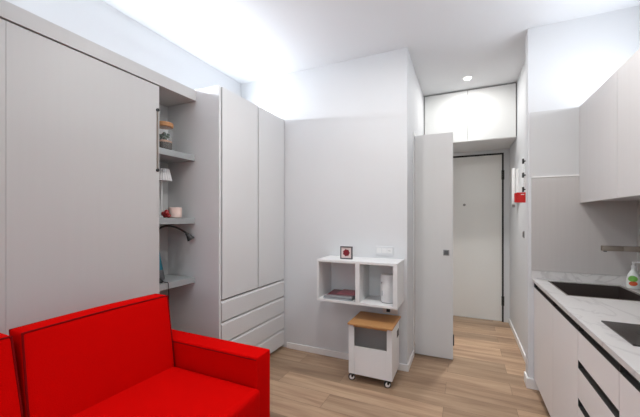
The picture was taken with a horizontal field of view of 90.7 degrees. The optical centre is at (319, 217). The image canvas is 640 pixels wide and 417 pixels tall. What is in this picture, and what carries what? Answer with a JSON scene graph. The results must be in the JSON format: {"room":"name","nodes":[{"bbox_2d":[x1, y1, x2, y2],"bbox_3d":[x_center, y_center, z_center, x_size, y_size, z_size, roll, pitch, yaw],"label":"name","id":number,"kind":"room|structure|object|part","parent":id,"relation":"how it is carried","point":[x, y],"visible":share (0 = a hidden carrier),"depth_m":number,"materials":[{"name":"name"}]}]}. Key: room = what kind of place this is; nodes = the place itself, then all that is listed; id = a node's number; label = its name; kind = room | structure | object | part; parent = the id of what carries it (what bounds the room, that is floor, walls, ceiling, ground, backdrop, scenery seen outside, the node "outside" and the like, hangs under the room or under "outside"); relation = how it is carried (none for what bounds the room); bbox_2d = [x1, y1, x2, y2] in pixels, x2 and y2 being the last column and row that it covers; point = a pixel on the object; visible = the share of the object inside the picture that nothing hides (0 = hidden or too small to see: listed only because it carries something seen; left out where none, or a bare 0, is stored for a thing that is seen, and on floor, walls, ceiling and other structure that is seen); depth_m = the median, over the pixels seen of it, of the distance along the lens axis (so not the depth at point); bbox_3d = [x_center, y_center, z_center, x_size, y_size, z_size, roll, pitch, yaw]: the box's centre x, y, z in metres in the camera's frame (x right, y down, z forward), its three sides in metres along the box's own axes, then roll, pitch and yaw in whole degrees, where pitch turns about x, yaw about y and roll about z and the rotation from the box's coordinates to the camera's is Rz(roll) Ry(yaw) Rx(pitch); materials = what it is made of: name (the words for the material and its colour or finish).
{"room":"studio apartment","nodes":[
{"label":"studio apartment","id":0,"kind":"room"},
{"bbox_2d":[5,0,240,95],"bbox_3d":[-1.993,-0.076,1.195,0.120,2.812,5.110,0,0,25],"label":"wall","id":1,"kind":"structure","parent":0,"point":[96,21],"depth_m":2.32,"materials":[{"name":"white paint"}]},
{"bbox_2d":[241,48,408,363],"bbox_3d":[-0.087,-0.076,3.198,1.914,2.812,0.120,0,0,25],"label":"wall","id":2,"kind":"structure","parent":0,"point":[346,123],"depth_m":3.02,"materials":[{"name":"white paint"}]},
{"bbox_2d":[287,342,406,371],"bbox_3d":[0.208,1.301,2.990,1.204,0.058,0.012,0,0,25],"label":"baseboard","id":3,"kind":"structure","parent":2,"relation":"attached to","point":[403,367],"depth_m":3.06,"materials":[{"name":"white wood"}]},
{"bbox_2d":[317,255,403,309],"bbox_3d":[0.352,0.540,2.762,0.697,0.361,0.304,0,0,25],"label":"cubby shelf","id":4,"kind":"object","parent":2,"relation":"attached to","point":[362,275],"visible":0.97,"depth_m":2.77,"materials":[{"name":"white paint"}]},
{"bbox_2d":[323,296,354,300],"bbox_3d":[0.191,0.693,2.806,0.257,0.014,0.210,0,0,25],"label":"magazine","id":5,"kind":"object","parent":4,"relation":"on","point":[323,296],"visible":0.36,"depth_m":2.71,"materials":[{"name":"paper"}]},
{"bbox_2d":[324,291,354,298],"bbox_3d":[0.191,0.680,2.806,0.250,0.010,0.200,0,0,23],"label":"magazine","id":6,"kind":"object","parent":5,"relation":"on","point":[326,295],"visible":0.39,"depth_m":2.72,"materials":[{"name":"paper"}]},
{"bbox_2d":[327,289,350,296],"bbox_3d":[0.197,0.670,2.828,0.210,0.008,0.205,0,0,19],"label":"magazine","id":7,"kind":"object","parent":6,"relation":"on","point":[334,292],"visible":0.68,"depth_m":2.79,"materials":[{"name":"paper"}]},
{"bbox_2d":[337,289,354,295],"bbox_3d":[0.258,0.662,2.814,0.162,0.005,0.190,0,0,25],"label":"magazine","id":8,"kind":"object","parent":7,"relation":"on","point":[344,291],"visible":0.84,"depth_m":2.80,"materials":[{"name":"paper"}]},
{"bbox_2d":[340,246,352,258],"bbox_3d":[0.232,0.304,2.771,0.110,0.110,0.020,0,0,25],"label":"picture frame","id":9,"kind":"object","parent":4,"relation":"on","point":[346,252],"visible":1,"depth_m":2.77,"materials":[{"name":"grey plastic"}]},
{"bbox_2d":[341,247,350,257],"bbox_3d":[0.231,0.304,2.770,0.092,0.092,0.006,0,0,25],"label":"photo","id":10,"kind":"object","parent":9,"relation":"attached to","point":[345,251],"depth_m":2.77,"materials":[{"name":"paper"}]},
{"bbox_2d":[381,273,392,303],"bbox_3d":[0.569,0.584,2.638,0.124,0.232,0.124,0,0,25],"label":"router","id":11,"kind":"object","parent":4,"relation":"on","point":[386,278],"visible":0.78,"depth_m":2.58,"materials":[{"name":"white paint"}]},
{"bbox_2d":[375,246,393,254],"bbox_3d":[0.574,0.291,2.820,0.162,0.078,0.016,0,0,25],"label":"wall socket","id":12,"kind":"object","parent":2,"relation":"attached to","point":[379,250],"visible":1,"depth_m":2.81,"materials":[{"name":"white paint"}]},
{"bbox_2d":[383,308,397,313],"bbox_3d":[0.616,0.782,2.780,0.130,0.123,0.053,0,0,25],"label":"wall socket","id":13,"kind":"object","parent":2,"relation":"attached to","point":[390,311],"visible":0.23,"depth_m":2.77,"materials":[{"name":"beige plastic"}]},
{"bbox_2d":[102,0,639,96],"bbox_3d":[-0.033,-1.532,1.308,3.590,0.100,7.190,0,0,25],"label":"ceiling","id":14,"kind":"structure","parent":0,"point":[446,41],"depth_m":2.50,"materials":[{"name":"paint"}]},
{"bbox_2d":[462,76,472,79],"bbox_3d":[1.561,-1.478,3.344,0.100,0.008,0.100,0,0,25],"label":"recessed light","id":15,"kind":"object","parent":14,"relation":"in","point":[466,77],"visible":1,"depth_m":3.34,"materials":[{"name":"white paint"}]},
{"bbox_2d":[270,315,549,416],"bbox_3d":[-0.033,1.380,1.308,3.590,0.100,7.190,0,0,25],"label":"floor","id":16,"kind":"structure","parent":0,"point":[484,377],"depth_m":2.52,"materials":[{"name":"brown wood"}]},
{"bbox_2d":[0,0,195,334],"bbox_3d":[-1.779,0.164,1.122,0.326,2.332,3.156,0,0,25],"label":"bed","id":17,"kind":"object","parent":16,"relation":"on","point":[79,118],"visible":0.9,"depth_m":1.71,"materials":[{"name":"grey laminate"}]},
{"bbox_3d":[-1.881,0.178,0.556,0.024,2.183,2.002,0,0,25],"label":"bed panel","id":18,"kind":"part","parent":17,"relation":"part of","materials":[{"name":"grey laminate"}]},
{"bbox_2d":[0,294,269,416],"bbox_3d":[-1.010,0.890,1.210,0.964,0.879,1.616,0,0,25],"label":"sofa","id":19,"kind":"object","parent":16,"relation":"on","point":[125,358],"visible":1,"depth_m":1.53,"materials":[{"name":"fabric"}]},
{"bbox_2d":[0,333,20,416],"bbox_3d":[-1.371,0.677,0.969,0.165,0.453,0.685,0,0,25],"label":"cushion","id":20,"kind":"object","parent":19,"relation":"on","point":[10,345],"depth_m":1.23,"materials":[{"name":"red fabric"}]},
{"bbox_2d":[10,294,173,416],"bbox_3d":[-1.081,0.677,1.601,0.165,0.453,0.695,0,0,25],"label":"cushion","id":21,"kind":"object","parent":19,"relation":"on","point":[68,365],"depth_m":1.48,"materials":[{"name":"red fabric"}]},
{"bbox_2d":[71,366,259,416],"bbox_3d":[-0.969,0.968,1.187,0.871,0.203,1.363,0,0,25],"label":"seat cushion","id":22,"kind":"object","parent":19,"relation":"on","point":[166,391],"depth_m":1.55,"materials":[{"name":"red fabric"}]},
{"bbox_3d":[-0.721,0.998,1.895,0.919,0.535,0.128,0,0,25],"label":"arm","id":23,"kind":"part","parent":19,"relation":"part of","materials":[{"name":"red fabric"}]},
{"bbox_2d":[159,104,194,294],"bbox_3d":[-1.198,0.206,2.409,0.311,2.248,0.332,0,0,25],"label":"shelf niche","id":24,"kind":"object","parent":16,"relation":"on","point":[166,156],"visible":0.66,"depth_m":2.52,"materials":[{"name":"grey laminate"}]},
{"bbox_2d":[159,251,164,279],"bbox_3d":[-1.250,0.302,2.383,0.144,0.325,0.144,0,0,25],"label":"bottle","id":25,"kind":"object","parent":24,"relation":"on","point":[161,271],"visible":0.2,"depth_m":2.37,"materials":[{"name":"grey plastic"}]},
{"bbox_3d":[-1.334,0.206,2.472,0.011,2.248,0.332,0,0,25],"label":"panel","id":26,"kind":"part","parent":24,"relation":"part of","materials":[{"name":"grey laminate"}]},
{"bbox_2d":[159,168,171,217],"bbox_3d":[-1.218,-0.189,2.429,0.152,0.375,0.152,0,0,25],"label":"table lamp","id":27,"kind":"object","parent":24,"relation":"on","point":[164,174],"visible":0.61,"depth_m":2.40,"materials":[{"name":"white fabric"}]},
{"bbox_3d":[-1.218,-0.331,2.429,0.152,0.090,0.152,0,0,25],"label":"lamp shade","id":28,"kind":"part","parent":27,"relation":"part of","materials":[{"name":"white fabric"}]},
{"bbox_2d":[161,210,170,217],"bbox_3d":[-1.124,-0.031,2.308,0.069,0.061,0.062,0,0,25],"label":"ornament","id":29,"kind":"object","parent":24,"relation":"on","point":[165,213],"visible":1,"depth_m":2.29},
{"bbox_2d":[159,121,173,149],"bbox_3d":[-1.139,-0.594,2.308,0.128,0.196,0.128,0,0,25],"label":"jar","id":30,"kind":"object","parent":24,"relation":"on","point":[163,142],"visible":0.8,"depth_m":2.28,"materials":[{"name":"clear glass"}]},
{"bbox_3d":[-1.139,-0.676,2.308,0.128,0.032,0.128,0,0,25],"label":"cork lid","id":31,"kind":"part","parent":30,"relation":"part of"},
{"bbox_2d":[168,207,181,217],"bbox_3d":[-1.105,-0.041,2.412,0.096,0.079,0.123,0,0,-21],"label":"mug","id":32,"kind":"object","parent":24,"relation":"on","point":[176,212],"visible":0.84,"depth_m":2.36,"materials":[{"name":"ceramic"}]},
{"bbox_2d":[159,225,193,298],"bbox_3d":[-1.089,0.491,2.369,0.112,0.878,0.313,0,0,25],"label":"gooseneck lamp","id":33,"kind":"object","parent":24,"relation":"on","point":[189,236],"visible":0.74,"depth_m":2.39,"materials":[{"name":"black plastic"}]},
{"bbox_3d":[-1.192,0.488,2.407,0.299,0.044,0.331,0,0,25],"label":"shelf","id":34,"kind":"part","parent":24,"relation":"part of","materials":[{"name":"grey wood"}]},
{"bbox_3d":[-1.192,0.022,2.407,0.299,0.044,0.331,0,0,25],"label":"shelf","id":35,"kind":"part","parent":24,"relation":"part of","materials":[{"name":"grey wood"}]},
{"bbox_3d":[-1.192,-0.472,2.407,0.299,0.044,0.331,0,0,25],"label":"shelf","id":36,"kind":"part","parent":24,"relation":"part of","materials":[{"name":"grey wood"}]},
{"bbox_2d":[168,85,283,353],"bbox_3d":[-0.817,0.159,2.941,0.558,2.342,0.948,0,0,25],"label":"wardrobe","id":37,"kind":"object","parent":16,"relation":"on","point":[233,188],"visible":0.79,"depth_m":2.56,"materials":[{"name":"white paint"}]},
{"bbox_3d":[-0.665,-0.191,2.636,0.028,1.634,0.456,0,0,25],"label":"door","id":38,"kind":"part","parent":37,"relation":"part of","materials":[{"name":"white paint"}]},
{"bbox_3d":[-0.572,0.885,2.840,0.028,0.154,0.918,0,0,25],"label":"drawer","id":39,"kind":"part","parent":37,"relation":"part of","materials":[{"name":"white paint"}]},
{"bbox_3d":[-0.572,0.718,2.840,0.028,0.156,0.918,0,0,25],"label":"drawer","id":40,"kind":"part","parent":37,"relation":"part of","materials":[{"name":"white paint"}]},
{"bbox_3d":[-0.572,1.051,2.840,0.028,0.154,0.918,0,0,25],"label":"drawer","id":41,"kind":"part","parent":37,"relation":"part of","materials":[{"name":"white paint"}]},
{"bbox_3d":[-0.572,1.218,2.840,0.028,0.156,0.918,0,0,25],"label":"drawer","id":42,"kind":"part","parent":37,"relation":"part of","materials":[{"name":"white paint"}]},
{"bbox_3d":[-0.472,-0.191,3.058,0.028,1.634,0.439,0,0,25],"label":"door","id":43,"kind":"part","parent":37,"relation":"part of","materials":[{"name":"white paint"}]},
{"bbox_2d":[347,311,400,387],"bbox_3d":[0.456,1.089,2.646,0.372,0.482,0.360,0,0,25],"label":"trolley","id":44,"kind":"object","parent":16,"relation":"on","point":[373,337],"visible":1,"depth_m":2.56,"materials":[{"name":"white paint"}]},
{"bbox_3d":[0.398,1.063,2.515,0.353,0.402,0.014,0,0,25],"label":"panel","id":45,"kind":"part","parent":44,"relation":"part of","materials":[{"name":"white paint"}]},
{"bbox_3d":[0.461,0.855,2.644,0.362,0.013,0.360,0,0,25],"label":"lid","id":46,"kind":"part","parent":44,"relation":"part of","materials":[{"name":"brown wood"}]},
{"bbox_2d":[534,283,552,416],"bbox_3d":[1.819,0.912,2.065,0.609,0.836,0.581,0,0,25],"label":"base cabinet","id":47,"kind":"object","parent":16,"relation":"on","point":[543,304],"visible":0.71,"depth_m":2.16,"materials":[{"name":"laminate"}]},
{"bbox_2d":[553,301,577,416],"bbox_3d":[1.599,0.912,1.588,0.609,0.836,0.470,0,0,25],"label":"base cabinet","id":48,"kind":"object","parent":16,"relation":"on","point":[565,329],"visible":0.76,"depth_m":1.70,"materials":[{"name":"laminate"}]},
{"bbox_2d":[531,271,639,381],"bbox_3d":[1.376,0.451,1.117,0.629,0.082,2.679,0,0,25],"label":"countertop","id":49,"kind":"structure","parent":48,"relation":"on","point":[588,313],"depth_m":1.62,"materials":[{"name":"white stone"}]},
{"bbox_2d":[548,281,639,300],"bbox_3d":[1.789,0.571,2.053,0.418,0.207,0.490,0,0,25],"label":"sink basin","id":50,"kind":"object","parent":49,"relation":"in","point":[604,291],"visible":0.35,"depth_m":2.23,"materials":[{"name":"stone"}]},
{"bbox_2d":[601,320,639,346],"bbox_3d":[1.419,0.466,1.199,0.460,0.006,0.300,0,0,25],"label":"cooktop","id":51,"kind":"object","parent":49,"relation":"in","point":[629,332],"visible":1,"depth_m":1.30,"materials":[{"name":"black glass"}]},
{"bbox_2d":[626,262,639,288],"bbox_3d":[2.092,0.381,2.109,0.074,0.177,0.056,0,0,25],"label":"soap bottle","id":52,"kind":"object","parent":49,"relation":"on","point":[633,278],"visible":1,"depth_m":2.10,"materials":[{"name":"white plastic"}]},
{"bbox_2d":[578,325,619,416],"bbox_3d":[1.409,0.912,1.173,0.609,0.836,0.442,0,0,25],"label":"base cabinet","id":53,"kind":"object","parent":16,"relation":"on","point":[598,371],"visible":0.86,"depth_m":1.30,"materials":[{"name":"laminate"}]},
{"bbox_3d":[1.141,1.069,1.296,0.020,0.355,0.438,0,0,25],"label":"drawer","id":54,"kind":"part","parent":53,"relation":"part of","materials":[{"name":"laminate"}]},
{"bbox_3d":[1.141,0.781,1.296,0.020,0.141,0.438,0,0,25],"label":"drawer","id":55,"kind":"part","parent":53,"relation":"part of","materials":[{"name":"laminate"}]},
{"bbox_2d":[619,364,639,416],"bbox_3d":[1.195,0.912,0.707,0.609,0.836,0.583,0,0,25],"label":"base cabinet","id":56,"kind":"object","parent":16,"relation":"on","point":[629,386],"visible":0.75,"depth_m":1.04,"materials":[{"name":"laminate"}]},
{"bbox_2d":[409,54,423,358],"bbox_3d":[1.112,-0.076,3.660,0.120,2.812,1.720,0,0,25],"label":"wall","id":57,"kind":"structure","parent":0,"point":[416,97],"depth_m":2.96,"materials":[{"name":"white paint"}]},
{"bbox_2d":[407,350,413,371],"bbox_3d":[0.832,1.301,2.893,0.012,0.058,0.357,0,0,25],"label":"baseboard","id":58,"kind":"structure","parent":57,"relation":"attached to","point":[412,354],"depth_m":2.83,"materials":[{"name":"white wood"}]},
{"bbox_2d":[413,132,453,359],"bbox_3d":[1.184,0.247,3.382,0.484,2.165,0.835,0,0,25],"label":"door","id":59,"kind":"structure","parent":57,"relation":"in","point":[433,335],"depth_m":3.01,"materials":[{"name":"white paint"}]},
{"bbox_2d":[453,148,509,322],"bbox_3d":[1.991,-0.076,4.269,1.210,2.812,0.120,0,0,25],"label":"wall","id":60,"kind":"structure","parent":0,"point":[506,152],"depth_m":4.03,"materials":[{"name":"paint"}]},
{"bbox_2d":[424,83,516,152],"bbox_3d":[1.832,-1.179,3.923,0.962,0.599,0.633,0,0,25],"label":"upper cabinet","id":61,"kind":"object","parent":60,"relation":"attached to","point":[480,119],"visible":0.85,"depth_m":3.63,"materials":[{"name":"white paint"}]},
{"bbox_3d":[1.487,-1.177,3.744,0.470,0.582,0.021,0,0,25],"label":"cabinet door","id":62,"kind":"part","parent":61,"relation":"part of","materials":[{"name":"white wood"}]},
{"bbox_3d":[1.833,-0.886,3.926,0.962,0.012,0.626,0,0,25],"label":"panel","id":63,"kind":"part","parent":61,"relation":"part of","materials":[{"name":"white paint"}]},
{"bbox_3d":[1.920,-1.177,3.546,0.472,0.582,0.021,0,0,25],"label":"cabinet door","id":64,"kind":"part","parent":61,"relation":"part of","materials":[{"name":"white wood"}]},
{"bbox_2d":[453,153,503,321],"bbox_3d":[1.942,0.247,4.226,0.905,2.165,0.118,0,0,25],"label":"door","id":65,"kind":"structure","parent":60,"relation":"in","point":[478,180],"depth_m":4.16,"materials":[{"name":"grey wood"}]},
{"bbox_2d":[510,59,525,353],"bbox_3d":[2.125,-0.076,3.255,0.120,2.812,1.610,0,0,25],"label":"wall","id":66,"kind":"structure","parent":0,"point":[518,148],"depth_m":3.28,"materials":[{"name":"white paint"}]},
{"bbox_2d":[512,168,518,206],"bbox_3d":[2.079,-0.325,3.365,0.056,0.420,0.130,0,0,25],"label":"handset","id":67,"kind":"object","parent":66,"relation":"attached to","point":[515,173],"visible":0.83,"depth_m":3.38,"materials":[{"name":"white plastic"}]},
{"bbox_2d":[508,318,525,363],"bbox_3d":[2.065,1.301,3.283,0.012,0.058,1.606,0,0,25],"label":"baseboard","id":68,"kind":"structure","parent":66,"relation":"attached to","point":[509,320],"depth_m":3.33,"materials":[{"name":"white wood"}]},
{"bbox_2d":[514,192,525,202],"bbox_3d":[1.800,-0.182,2.821,0.109,0.105,0.070,0,0,25],"label":"wall box","id":69,"kind":"object","parent":66,"relation":"attached to","point":[519,197],"visible":0.71,"depth_m":2.80,"materials":[{"name":"red plastic"}]},
{"bbox_2d":[522,158,525,191],"bbox_3d":[1.857,-0.387,2.864,0.042,0.301,0.045,0,0,25],"label":"rack","id":70,"kind":"object","parent":66,"relation":"attached to","point":[523,160],"visible":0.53,"depth_m":2.86,"materials":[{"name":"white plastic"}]},
{"bbox_2d":[526,6,638,378],"bbox_3d":[2.003,-0.076,2.365,0.771,2.812,0.110,0,0,25],"label":"wall","id":71,"kind":"structure","parent":0,"point":[568,61],"depth_m":2.37,"materials":[{"name":"white paint"}]},
{"bbox_2d":[524,371,538,389],"bbox_3d":[1.696,1.290,2.500,0.123,0.080,0.122,0,0,25],"label":"baseboard","id":72,"kind":"structure","parent":71,"relation":"attached to","point":[530,383],"depth_m":2.46,"materials":[{"name":"white wood"}]},
{"bbox_2d":[529,107,578,176],"bbox_3d":[1.778,-0.573,2.404,0.310,0.499,0.006,0,0,25],"label":"wall panel","id":73,"kind":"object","parent":71,"relation":"attached to","point":[553,134],"depth_m":2.40,"materials":[{"name":"white paint"}]},
{"bbox_2d":[531,174,578,177],"bbox_3d":[1.782,-0.317,2.398,0.298,0.011,0.014,0,0,25],"label":"trim","id":74,"kind":"structure","parent":71,"relation":"attached to","point":[576,174],"depth_m":2.39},
{"bbox_2d":[531,176,638,275],"bbox_3d":[1.933,0.049,2.331,0.629,0.718,0.010,0,0,25],"label":"backsplash","id":75,"kind":"structure","parent":71,"relation":"attached to","point":[568,235],"depth_m":2.34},
{"bbox_2d":[601,245,639,251],"bbox_3d":[1.924,0.317,1.965,0.264,0.305,0.076,0,0,25],"label":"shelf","id":76,"kind":"object","parent":71,"relation":"attached to","point":[603,248],"visible":1,"depth_m":1.98,"materials":[{"name":"metal"}]},
{"bbox_2d":[639,4,639,201],"bbox_3d":[1.186,-0.076,-0.198,0.120,2.812,5.230,0,0,25],"label":"wall","id":77,"kind":"structure","parent":0,"point":[639,4],"depth_m":2.19,"materials":[{"name":"white paint"}]},
{"bbox_2d":[579,71,639,202],"bbox_3d":[1.934,-0.467,1.978,0.331,0.712,0.639,0,0,25],"label":"upper cabinet","id":78,"kind":"object","parent":77,"relation":"attached to","point":[598,113],"visible":0.67,"depth_m":1.99,"materials":[{"name":"laminate"}]},
{"bbox_3d":[1.788,-0.467,2.032,0.020,0.712,0.612,0,0,25],"label":"cabinet door","id":79,"kind":"part","parent":78,"relation":"part of","materials":[{"name":"laminate"}]},
{"bbox_2d":[617,48,639,197],"bbox_3d":[1.667,-0.467,1.395,0.330,0.712,0.645,0,0,25],"label":"upper cabinet","id":80,"kind":"object","parent":77,"relation":"attached to","point":[628,74],"visible":1,"depth_m":1.63,"materials":[{"name":"laminate"}]},
{"bbox_2d":[637,202,639,274],"bbox_3d":[1.656,0.150,0.984,0.010,0.515,2.670,0,0,25],"label":"trim","id":81,"kind":"structure","parent":77,"relation":"attached to","point":[638,204],"depth_m":2.18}
]}

